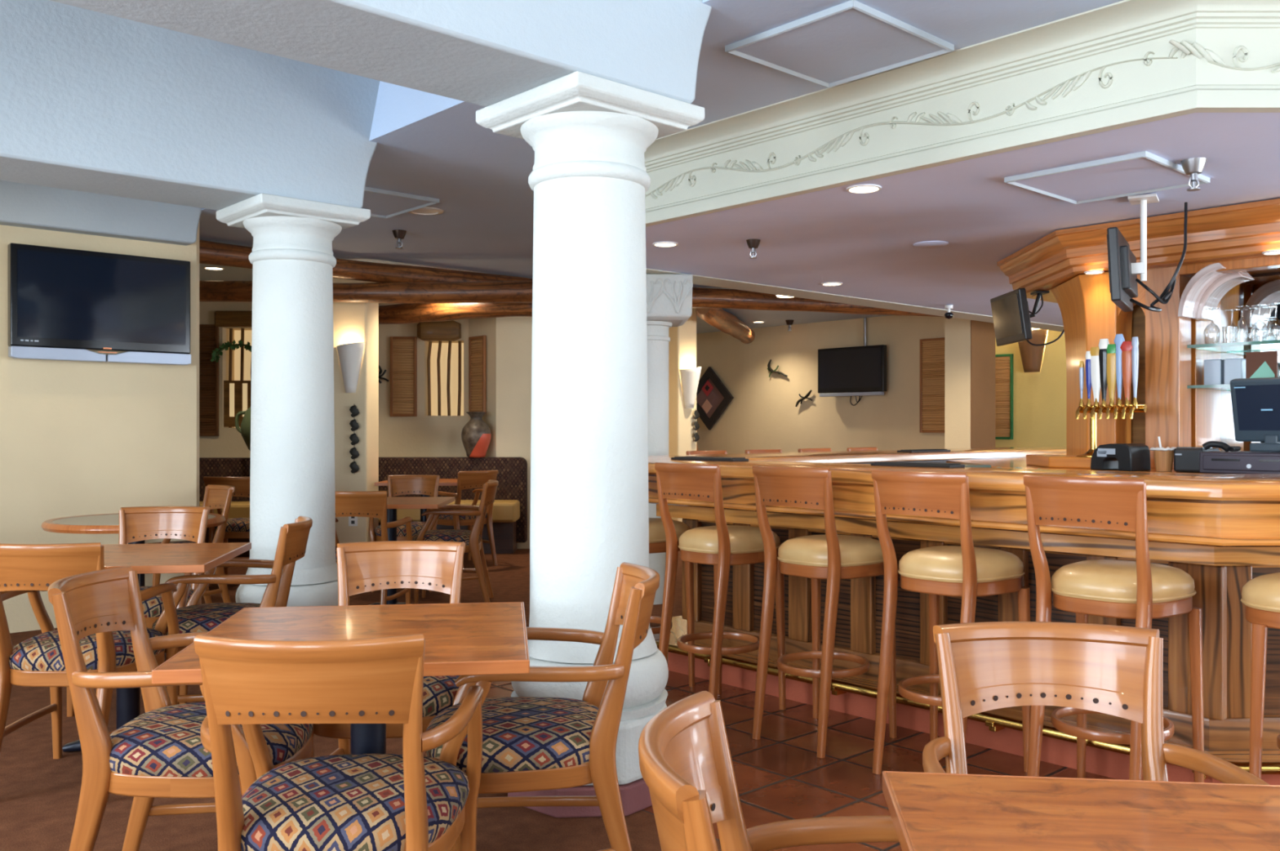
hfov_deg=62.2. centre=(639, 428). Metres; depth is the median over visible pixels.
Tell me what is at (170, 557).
dining table
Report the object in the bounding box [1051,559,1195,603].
seat cushion
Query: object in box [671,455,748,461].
bar mat
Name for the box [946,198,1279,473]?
bar
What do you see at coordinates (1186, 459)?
receipt printer
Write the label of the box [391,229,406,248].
sprinkler
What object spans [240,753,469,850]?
seat cushion
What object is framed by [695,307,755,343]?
log beam
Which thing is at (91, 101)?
ceiling beam
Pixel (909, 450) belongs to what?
bar mat
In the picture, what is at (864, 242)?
ceiling
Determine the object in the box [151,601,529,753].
dining table
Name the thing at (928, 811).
dining table
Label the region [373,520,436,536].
seat cushion
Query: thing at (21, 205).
ceiling beam
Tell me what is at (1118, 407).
faucet
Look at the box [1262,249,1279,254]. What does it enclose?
ceiling light
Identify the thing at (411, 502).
dining table
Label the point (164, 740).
seat cushion
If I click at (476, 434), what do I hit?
vase
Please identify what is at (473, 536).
seat cushion
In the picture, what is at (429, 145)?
ceiling
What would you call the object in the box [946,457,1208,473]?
countertop
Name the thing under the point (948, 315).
security camera
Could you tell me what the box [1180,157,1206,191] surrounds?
sprinkler
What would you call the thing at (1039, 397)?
wall
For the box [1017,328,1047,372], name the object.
wall sconce
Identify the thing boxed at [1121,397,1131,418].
faucet
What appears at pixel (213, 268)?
recessed light
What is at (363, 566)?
dining chair
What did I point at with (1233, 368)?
block
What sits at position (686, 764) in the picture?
dining chair
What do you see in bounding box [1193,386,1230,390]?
glass shelf
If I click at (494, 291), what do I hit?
log beam
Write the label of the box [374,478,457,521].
dining table
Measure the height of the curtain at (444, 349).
0.810 m
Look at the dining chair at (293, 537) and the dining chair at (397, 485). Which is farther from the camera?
the dining chair at (397, 485)
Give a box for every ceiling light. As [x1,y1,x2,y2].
[1084,270,1104,274]
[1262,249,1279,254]
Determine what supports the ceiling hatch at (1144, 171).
attached to the ceiling at (864, 242)
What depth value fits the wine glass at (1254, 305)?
5.41 m
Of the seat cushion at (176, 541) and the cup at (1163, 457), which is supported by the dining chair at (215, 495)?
the seat cushion at (176, 541)
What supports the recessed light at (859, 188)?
in the ceiling at (864, 242)
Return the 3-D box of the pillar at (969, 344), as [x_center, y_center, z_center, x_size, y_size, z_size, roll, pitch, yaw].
[3.947,-0.110,12.541,0.720,2.720,0.342,0,0,-42]
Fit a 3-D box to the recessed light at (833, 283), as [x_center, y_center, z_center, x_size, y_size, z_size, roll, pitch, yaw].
[1.443,-1.087,7.990,0.160,0.008,0.160,0,0,0]
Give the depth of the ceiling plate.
6.23 m
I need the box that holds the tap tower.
[1075,333,1146,456]
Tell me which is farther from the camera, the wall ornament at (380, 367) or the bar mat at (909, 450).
the wall ornament at (380, 367)
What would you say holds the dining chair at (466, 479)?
on the floor
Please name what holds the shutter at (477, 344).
attached to the wall at (486, 326)
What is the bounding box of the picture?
[696,366,733,430]
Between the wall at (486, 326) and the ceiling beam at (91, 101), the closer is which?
the ceiling beam at (91, 101)
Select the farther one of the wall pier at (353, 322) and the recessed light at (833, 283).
the wall pier at (353, 322)
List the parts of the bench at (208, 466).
backrest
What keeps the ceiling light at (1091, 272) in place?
attached to the bar
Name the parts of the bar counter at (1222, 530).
panel, fascia moulding, foot rail, rail, panel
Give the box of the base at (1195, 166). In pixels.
[1180,157,1206,175]
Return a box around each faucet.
[1075,398,1085,419]
[1083,398,1092,419]
[1090,398,1100,418]
[1097,398,1107,418]
[1106,397,1115,418]
[1113,397,1123,418]
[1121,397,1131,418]
[1128,397,1139,418]
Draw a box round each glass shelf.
[1191,342,1279,351]
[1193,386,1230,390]
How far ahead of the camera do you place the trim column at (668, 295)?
7.56 m
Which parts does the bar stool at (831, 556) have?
leg, backrest, leg, leg, seat frame, leg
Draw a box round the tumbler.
[1222,325,1236,337]
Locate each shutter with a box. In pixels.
[199,324,218,435]
[390,336,417,416]
[468,335,486,413]
[920,337,944,432]
[995,353,1013,439]
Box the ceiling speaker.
[408,206,444,215]
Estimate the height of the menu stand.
0.170 m
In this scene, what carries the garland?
attached to the wall at (422, 435)
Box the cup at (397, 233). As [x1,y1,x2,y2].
[391,229,406,239]
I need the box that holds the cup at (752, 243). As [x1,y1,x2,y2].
[746,239,760,248]
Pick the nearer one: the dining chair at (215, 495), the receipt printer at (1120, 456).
the receipt printer at (1120, 456)
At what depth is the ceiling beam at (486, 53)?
3.18 m
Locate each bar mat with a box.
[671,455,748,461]
[871,461,964,467]
[897,448,950,452]
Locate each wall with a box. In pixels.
[0,222,199,632]
[199,301,468,457]
[468,317,496,457]
[696,315,944,453]
[995,328,1066,447]
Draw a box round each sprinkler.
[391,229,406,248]
[746,239,760,258]
[785,320,794,331]
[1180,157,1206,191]
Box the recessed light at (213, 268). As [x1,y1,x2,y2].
[203,266,224,270]
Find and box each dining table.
[62,542,251,751]
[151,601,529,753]
[368,496,454,604]
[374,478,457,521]
[882,770,1279,850]
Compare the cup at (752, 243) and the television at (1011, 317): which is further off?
the television at (1011, 317)
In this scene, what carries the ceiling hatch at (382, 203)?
attached to the ceiling at (429, 145)
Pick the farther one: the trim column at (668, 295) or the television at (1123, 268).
the trim column at (668, 295)
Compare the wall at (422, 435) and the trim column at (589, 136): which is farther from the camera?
the wall at (422, 435)
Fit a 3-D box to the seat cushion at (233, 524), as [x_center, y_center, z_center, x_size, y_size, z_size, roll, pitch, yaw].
[-3.240,0.778,8.691,0.477,0.087,0.485,0,0,0]
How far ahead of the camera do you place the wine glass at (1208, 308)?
5.56 m
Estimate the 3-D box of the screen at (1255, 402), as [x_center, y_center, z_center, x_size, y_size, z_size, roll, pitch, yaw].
[2.938,-0.065,4.938,0.148,0.345,0.340,0,0,-37]
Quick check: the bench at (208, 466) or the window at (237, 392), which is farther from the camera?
the window at (237, 392)
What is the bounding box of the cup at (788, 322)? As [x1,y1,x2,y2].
[785,320,794,324]
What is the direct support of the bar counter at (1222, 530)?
on the floor tile
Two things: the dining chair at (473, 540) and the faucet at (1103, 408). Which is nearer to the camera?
the faucet at (1103, 408)
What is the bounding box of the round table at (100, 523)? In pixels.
[40,512,225,661]
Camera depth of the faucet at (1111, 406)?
5.53 m
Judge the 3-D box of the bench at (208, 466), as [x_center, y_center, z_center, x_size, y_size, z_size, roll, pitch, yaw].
[-3.975,0.772,10.550,1.450,0.955,0.600,0,0,0]
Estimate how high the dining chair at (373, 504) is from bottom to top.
0.876 m
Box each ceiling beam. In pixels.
[0,0,379,210]
[0,180,201,245]
[48,0,711,106]
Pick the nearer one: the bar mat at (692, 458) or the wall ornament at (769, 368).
the bar mat at (692, 458)
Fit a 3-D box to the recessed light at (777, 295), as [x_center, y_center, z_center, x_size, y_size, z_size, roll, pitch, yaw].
[1.420,-1.370,10.300,0.220,0.200,0.220,0,0,0]
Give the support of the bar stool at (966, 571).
on the floor tile
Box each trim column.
[216,193,370,606]
[475,71,704,817]
[646,273,693,604]
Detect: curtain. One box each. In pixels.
[234,330,251,427]
[430,342,463,415]
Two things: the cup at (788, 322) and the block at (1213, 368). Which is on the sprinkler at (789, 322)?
the cup at (788, 322)
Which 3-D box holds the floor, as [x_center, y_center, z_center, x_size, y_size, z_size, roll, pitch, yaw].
[-1.195,1.300,9.188,15.800,0.100,20.800,0,0,-42]
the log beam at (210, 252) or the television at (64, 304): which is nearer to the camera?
the television at (64, 304)
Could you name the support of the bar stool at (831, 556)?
on the floor tile
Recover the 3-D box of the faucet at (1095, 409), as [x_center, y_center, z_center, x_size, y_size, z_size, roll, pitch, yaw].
[2.399,-0.104,5.590,0.098,0.111,0.026,0,0,-42]
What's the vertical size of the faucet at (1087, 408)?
0.111 m
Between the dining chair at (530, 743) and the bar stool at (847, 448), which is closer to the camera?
the dining chair at (530, 743)
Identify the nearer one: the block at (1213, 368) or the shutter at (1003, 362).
the block at (1213, 368)
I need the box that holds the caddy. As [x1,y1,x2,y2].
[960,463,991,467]
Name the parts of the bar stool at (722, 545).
leg, backrest, leg, leg, seat frame, leg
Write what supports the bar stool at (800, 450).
on the floor
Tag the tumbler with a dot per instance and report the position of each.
(1229, 326)
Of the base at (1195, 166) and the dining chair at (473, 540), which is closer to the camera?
the base at (1195, 166)
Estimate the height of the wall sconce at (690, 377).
0.487 m
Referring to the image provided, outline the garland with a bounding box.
[210,339,251,362]
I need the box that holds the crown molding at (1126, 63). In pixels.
[644,0,1279,331]
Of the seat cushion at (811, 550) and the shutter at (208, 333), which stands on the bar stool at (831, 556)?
the seat cushion at (811, 550)
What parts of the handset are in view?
cord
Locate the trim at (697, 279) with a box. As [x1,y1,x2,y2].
[645,268,1063,331]
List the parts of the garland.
stem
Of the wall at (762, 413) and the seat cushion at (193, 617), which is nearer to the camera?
the seat cushion at (193, 617)
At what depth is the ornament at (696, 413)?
12.33 m
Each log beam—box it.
[199,240,533,282]
[199,280,533,303]
[378,302,532,324]
[692,287,942,316]
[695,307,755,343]
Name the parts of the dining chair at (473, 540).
leg, leg, armrest, armrest, seat frame, leg, leg, backrest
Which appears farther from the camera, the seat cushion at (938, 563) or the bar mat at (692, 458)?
the bar mat at (692, 458)
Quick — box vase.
[461,411,491,457]
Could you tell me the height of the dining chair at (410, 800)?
0.876 m
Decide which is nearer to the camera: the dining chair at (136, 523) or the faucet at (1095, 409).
the dining chair at (136, 523)
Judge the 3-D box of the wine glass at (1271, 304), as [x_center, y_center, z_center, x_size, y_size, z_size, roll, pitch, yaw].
[3.204,-0.536,5.350,0.078,0.188,0.078,0,0,0]
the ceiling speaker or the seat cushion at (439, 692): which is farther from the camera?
the ceiling speaker
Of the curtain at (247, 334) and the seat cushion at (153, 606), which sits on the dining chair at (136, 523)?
the seat cushion at (153, 606)
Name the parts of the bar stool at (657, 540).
seat frame, leg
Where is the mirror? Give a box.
[1221,275,1279,450]
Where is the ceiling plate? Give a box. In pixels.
[913,240,948,248]
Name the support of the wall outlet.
attached to the wall pier at (353, 322)
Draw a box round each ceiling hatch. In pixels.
[361,186,439,217]
[724,0,954,88]
[1004,151,1209,204]
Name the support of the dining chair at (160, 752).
on the floor
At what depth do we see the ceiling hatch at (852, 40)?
4.06 m
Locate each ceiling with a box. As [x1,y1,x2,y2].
[199,0,1124,333]
[645,112,1279,325]
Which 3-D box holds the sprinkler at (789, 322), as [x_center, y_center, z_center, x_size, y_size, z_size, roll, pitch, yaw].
[2.030,-1.397,14.400,0.118,0.146,0.118,0,0,0]
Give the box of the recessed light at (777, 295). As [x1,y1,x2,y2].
[775,294,792,297]
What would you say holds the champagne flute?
on the bar
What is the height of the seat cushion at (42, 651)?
0.087 m
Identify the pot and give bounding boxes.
[235,406,250,450]
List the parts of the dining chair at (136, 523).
leg, leg, seat frame, backrest, leg, leg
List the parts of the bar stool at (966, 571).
leg, backrest, leg, seat frame, leg, leg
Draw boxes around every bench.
[199,457,250,556]
[378,457,527,553]
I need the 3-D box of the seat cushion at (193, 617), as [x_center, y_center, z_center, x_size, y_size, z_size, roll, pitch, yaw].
[-1.730,0.778,4.365,0.485,0.087,0.477,0,0,-10]
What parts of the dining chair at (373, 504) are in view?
leg, backrest, leg, armrest, leg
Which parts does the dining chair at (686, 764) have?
backrest, leg, leg, armrest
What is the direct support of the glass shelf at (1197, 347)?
attached to the bar
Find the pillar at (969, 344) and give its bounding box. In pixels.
[944,316,995,448]
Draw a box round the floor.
[0,548,721,850]
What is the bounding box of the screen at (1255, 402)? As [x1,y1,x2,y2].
[1230,377,1279,451]
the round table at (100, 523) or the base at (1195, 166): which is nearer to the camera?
the base at (1195, 166)
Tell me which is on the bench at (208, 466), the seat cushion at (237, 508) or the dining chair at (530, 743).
the seat cushion at (237, 508)
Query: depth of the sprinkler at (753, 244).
6.13 m
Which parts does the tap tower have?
tap handle, tap handle, tap handle, tap handle, tap handle, tap handle, tap handle, tap handle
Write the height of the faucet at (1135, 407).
0.111 m
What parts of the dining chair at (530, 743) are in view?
leg, leg, seat frame, armrest, armrest, leg, leg, backrest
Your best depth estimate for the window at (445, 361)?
11.56 m
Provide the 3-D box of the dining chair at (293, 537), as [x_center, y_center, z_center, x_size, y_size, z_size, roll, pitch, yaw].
[-1.668,0.816,4.375,0.610,0.876,0.532,0,0,-10]
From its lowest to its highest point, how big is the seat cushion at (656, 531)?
0.096 m
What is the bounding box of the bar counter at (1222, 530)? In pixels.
[648,446,1279,784]
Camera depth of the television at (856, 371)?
14.02 m
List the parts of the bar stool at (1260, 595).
leg, seat frame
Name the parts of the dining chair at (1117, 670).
armrest, leg, backrest, leg, armrest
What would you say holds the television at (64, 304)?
attached to the wall at (77, 437)
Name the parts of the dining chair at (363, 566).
leg, seat frame, backrest, leg, leg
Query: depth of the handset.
5.01 m
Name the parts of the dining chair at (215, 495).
leg, leg, backrest, leg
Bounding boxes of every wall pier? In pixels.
[333,277,378,542]
[496,316,532,548]
[668,307,696,521]
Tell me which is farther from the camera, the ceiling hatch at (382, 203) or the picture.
the picture
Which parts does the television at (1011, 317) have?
wall arm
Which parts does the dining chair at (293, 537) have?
leg, seat frame, leg, armrest, armrest, leg, leg, backrest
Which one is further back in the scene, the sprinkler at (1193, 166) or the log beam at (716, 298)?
the log beam at (716, 298)
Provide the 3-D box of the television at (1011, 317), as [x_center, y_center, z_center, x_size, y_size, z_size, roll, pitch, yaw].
[2.488,-0.683,6.620,0.446,0.333,0.520,0,0,0]
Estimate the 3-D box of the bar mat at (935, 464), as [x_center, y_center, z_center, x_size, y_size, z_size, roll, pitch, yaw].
[1.210,0.157,4.643,0.120,0.017,0.400,0,0,-42]
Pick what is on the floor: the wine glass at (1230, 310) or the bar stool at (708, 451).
the bar stool at (708, 451)
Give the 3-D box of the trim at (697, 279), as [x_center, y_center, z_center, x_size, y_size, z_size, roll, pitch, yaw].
[2.797,-1.101,9.927,8.300,0.032,0.281,0,0,-42]
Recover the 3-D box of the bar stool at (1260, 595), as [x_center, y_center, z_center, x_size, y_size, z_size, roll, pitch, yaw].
[2.097,0.701,3.154,0.416,1.102,0.536,0,0,-42]
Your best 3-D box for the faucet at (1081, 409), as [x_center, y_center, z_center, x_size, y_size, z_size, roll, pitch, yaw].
[2.345,-0.104,5.649,0.098,0.111,0.026,0,0,-42]
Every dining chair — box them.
[0,542,179,758]
[47,565,314,850]
[66,506,209,716]
[146,484,235,603]
[151,515,312,703]
[193,633,483,850]
[203,475,249,586]
[313,540,465,850]
[334,490,412,604]
[368,475,439,591]
[412,479,498,604]
[425,561,659,850]
[426,469,497,568]
[638,690,899,850]
[922,621,1269,784]
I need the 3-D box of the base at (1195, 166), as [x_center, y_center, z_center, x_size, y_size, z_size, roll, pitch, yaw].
[2.255,-1.063,4.325,0.097,0.055,0.097,0,0,0]
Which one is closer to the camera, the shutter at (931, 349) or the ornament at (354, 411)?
the ornament at (354, 411)
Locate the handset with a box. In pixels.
[1202,440,1241,451]
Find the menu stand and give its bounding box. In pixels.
[1245,351,1277,377]
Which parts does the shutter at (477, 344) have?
reed panel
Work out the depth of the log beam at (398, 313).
10.23 m
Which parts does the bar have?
post, arch panel, post, panel, cash drawer, drawer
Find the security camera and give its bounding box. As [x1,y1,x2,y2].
[944,304,953,319]
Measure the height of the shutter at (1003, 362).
1.120 m
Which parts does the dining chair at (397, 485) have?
leg, leg, seat frame, backrest, leg, leg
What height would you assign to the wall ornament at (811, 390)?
0.234 m
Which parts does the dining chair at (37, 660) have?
leg, armrest, leg, backrest, seat frame, leg, armrest, leg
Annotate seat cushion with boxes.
[8,626,164,670]
[109,701,313,776]
[140,586,193,617]
[146,540,206,543]
[151,602,260,635]
[199,501,249,518]
[214,517,249,531]
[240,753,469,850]
[335,545,337,561]
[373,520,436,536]
[378,499,519,522]
[412,528,481,545]
[422,675,459,716]
[425,696,598,772]
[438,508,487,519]
[648,517,689,542]
[678,524,780,553]
[777,533,883,566]
[898,545,1023,582]
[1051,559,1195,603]
[1241,572,1279,612]
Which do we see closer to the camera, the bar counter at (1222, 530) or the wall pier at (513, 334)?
the bar counter at (1222, 530)
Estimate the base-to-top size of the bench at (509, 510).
0.955 m
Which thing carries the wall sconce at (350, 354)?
attached to the wall pier at (353, 322)
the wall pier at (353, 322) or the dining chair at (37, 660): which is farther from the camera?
the wall pier at (353, 322)
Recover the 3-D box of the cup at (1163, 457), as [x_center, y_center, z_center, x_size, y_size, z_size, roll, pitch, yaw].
[2.586,0.124,5.241,0.108,0.171,0.108,0,0,-22]
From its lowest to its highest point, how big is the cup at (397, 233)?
0.060 m
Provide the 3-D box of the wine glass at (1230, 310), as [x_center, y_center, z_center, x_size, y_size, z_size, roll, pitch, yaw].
[3.143,-0.536,5.639,0.078,0.188,0.078,0,0,0]
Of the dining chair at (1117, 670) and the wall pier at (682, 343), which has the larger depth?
the wall pier at (682, 343)
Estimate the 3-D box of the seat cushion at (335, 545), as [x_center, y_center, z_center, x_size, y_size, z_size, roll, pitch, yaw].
[-1.744,0.778,6.771,0.477,0.087,0.485,0,0,1]
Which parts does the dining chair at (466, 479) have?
armrest, leg, seat frame, leg, armrest, backrest, leg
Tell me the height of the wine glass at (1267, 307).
0.188 m
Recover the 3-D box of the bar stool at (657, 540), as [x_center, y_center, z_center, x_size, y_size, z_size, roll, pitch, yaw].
[-0.018,0.701,5.176,0.536,1.102,0.416,0,0,-42]
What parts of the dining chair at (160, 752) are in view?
leg, backrest, armrest, leg, armrest, seat frame, leg, leg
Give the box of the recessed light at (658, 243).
[653,241,678,246]
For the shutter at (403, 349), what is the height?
0.860 m
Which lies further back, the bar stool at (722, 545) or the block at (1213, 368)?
the block at (1213, 368)
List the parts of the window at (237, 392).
pane, panel, pane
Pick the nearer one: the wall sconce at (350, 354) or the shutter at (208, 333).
the wall sconce at (350, 354)
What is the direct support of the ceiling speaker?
attached to the ceiling at (429, 145)
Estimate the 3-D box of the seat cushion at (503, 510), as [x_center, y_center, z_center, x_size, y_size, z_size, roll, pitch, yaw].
[-2.005,0.830,10.705,1.550,0.200,0.410,0,0,0]
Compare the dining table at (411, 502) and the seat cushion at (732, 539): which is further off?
the dining table at (411, 502)
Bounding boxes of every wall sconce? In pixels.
[336,342,364,392]
[679,366,701,408]
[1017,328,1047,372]
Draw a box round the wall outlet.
[348,515,357,525]
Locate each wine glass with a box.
[1204,307,1220,342]
[1223,309,1240,342]
[1242,307,1258,340]
[1250,304,1267,341]
[1261,306,1278,339]
[1266,302,1279,339]
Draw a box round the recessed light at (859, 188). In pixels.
[846,184,881,193]
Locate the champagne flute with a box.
[1235,305,1248,337]
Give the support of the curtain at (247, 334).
hanging from the window at (237, 392)
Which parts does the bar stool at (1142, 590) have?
leg, leg, backrest, seat frame, leg, leg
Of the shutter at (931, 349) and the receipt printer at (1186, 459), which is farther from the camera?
the shutter at (931, 349)
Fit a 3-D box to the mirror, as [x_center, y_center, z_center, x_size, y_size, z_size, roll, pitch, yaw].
[3.604,-0.300,5.578,0.020,1.060,1.060,0,0,-42]
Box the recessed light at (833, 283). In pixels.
[821,281,842,285]
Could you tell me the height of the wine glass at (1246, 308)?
0.188 m
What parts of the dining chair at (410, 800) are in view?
armrest, leg, leg, backrest, leg, seat frame, armrest, leg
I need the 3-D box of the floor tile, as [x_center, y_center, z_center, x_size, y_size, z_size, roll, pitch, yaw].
[5.084,1.300,5.964,10.852,0.100,7.580,0,0,-42]
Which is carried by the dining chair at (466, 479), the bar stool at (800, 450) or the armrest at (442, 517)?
the armrest at (442, 517)
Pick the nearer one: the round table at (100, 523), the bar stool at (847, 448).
the round table at (100, 523)
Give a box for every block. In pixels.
[1204,359,1224,384]
[1223,358,1245,384]
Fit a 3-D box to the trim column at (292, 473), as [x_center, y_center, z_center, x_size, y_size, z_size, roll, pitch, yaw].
[-1.764,0.070,5.400,0.581,2.360,0.581,0,0,-42]
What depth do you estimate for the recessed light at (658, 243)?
6.26 m
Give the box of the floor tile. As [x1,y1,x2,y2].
[486,633,1115,850]
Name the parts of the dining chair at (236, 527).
leg, leg, backrest, seat frame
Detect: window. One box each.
[214,311,252,427]
[417,320,463,415]
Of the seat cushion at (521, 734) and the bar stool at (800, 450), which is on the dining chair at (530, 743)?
the seat cushion at (521, 734)
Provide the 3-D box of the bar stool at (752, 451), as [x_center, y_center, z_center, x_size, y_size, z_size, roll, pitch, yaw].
[1.045,0.701,7.514,0.416,1.102,0.536,0,0,-42]
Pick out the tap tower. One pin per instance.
(1108, 364)
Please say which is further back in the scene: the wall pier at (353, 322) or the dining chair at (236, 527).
the wall pier at (353, 322)
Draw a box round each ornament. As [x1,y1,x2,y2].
[349,404,359,474]
[378,364,388,383]
[693,409,699,441]
[767,359,787,377]
[795,389,812,406]
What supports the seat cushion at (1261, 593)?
on the bar stool at (1260, 595)
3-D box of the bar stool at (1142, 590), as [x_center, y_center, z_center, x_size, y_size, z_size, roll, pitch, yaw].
[1.544,0.701,3.460,0.536,1.102,0.416,0,0,-42]
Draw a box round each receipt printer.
[1090,443,1151,471]
[1173,446,1219,471]
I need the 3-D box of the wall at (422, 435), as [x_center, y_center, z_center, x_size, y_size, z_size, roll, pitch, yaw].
[-4.425,-0.125,11.700,5.150,2.750,0.500,0,0,0]
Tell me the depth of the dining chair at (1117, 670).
2.03 m
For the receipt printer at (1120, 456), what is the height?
0.134 m
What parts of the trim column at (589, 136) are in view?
baseboard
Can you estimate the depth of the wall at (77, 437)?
6.78 m
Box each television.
[7,242,191,364]
[817,317,886,405]
[990,288,1064,346]
[1106,193,1187,311]
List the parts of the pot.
handle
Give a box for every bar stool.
[648,517,694,686]
[654,462,786,709]
[685,449,727,454]
[745,448,782,453]
[752,465,896,757]
[798,448,831,452]
[846,447,877,450]
[871,469,1031,773]
[1022,474,1204,782]
[1240,572,1279,778]
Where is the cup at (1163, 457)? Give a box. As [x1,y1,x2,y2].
[1150,435,1176,471]
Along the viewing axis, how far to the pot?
10.33 m

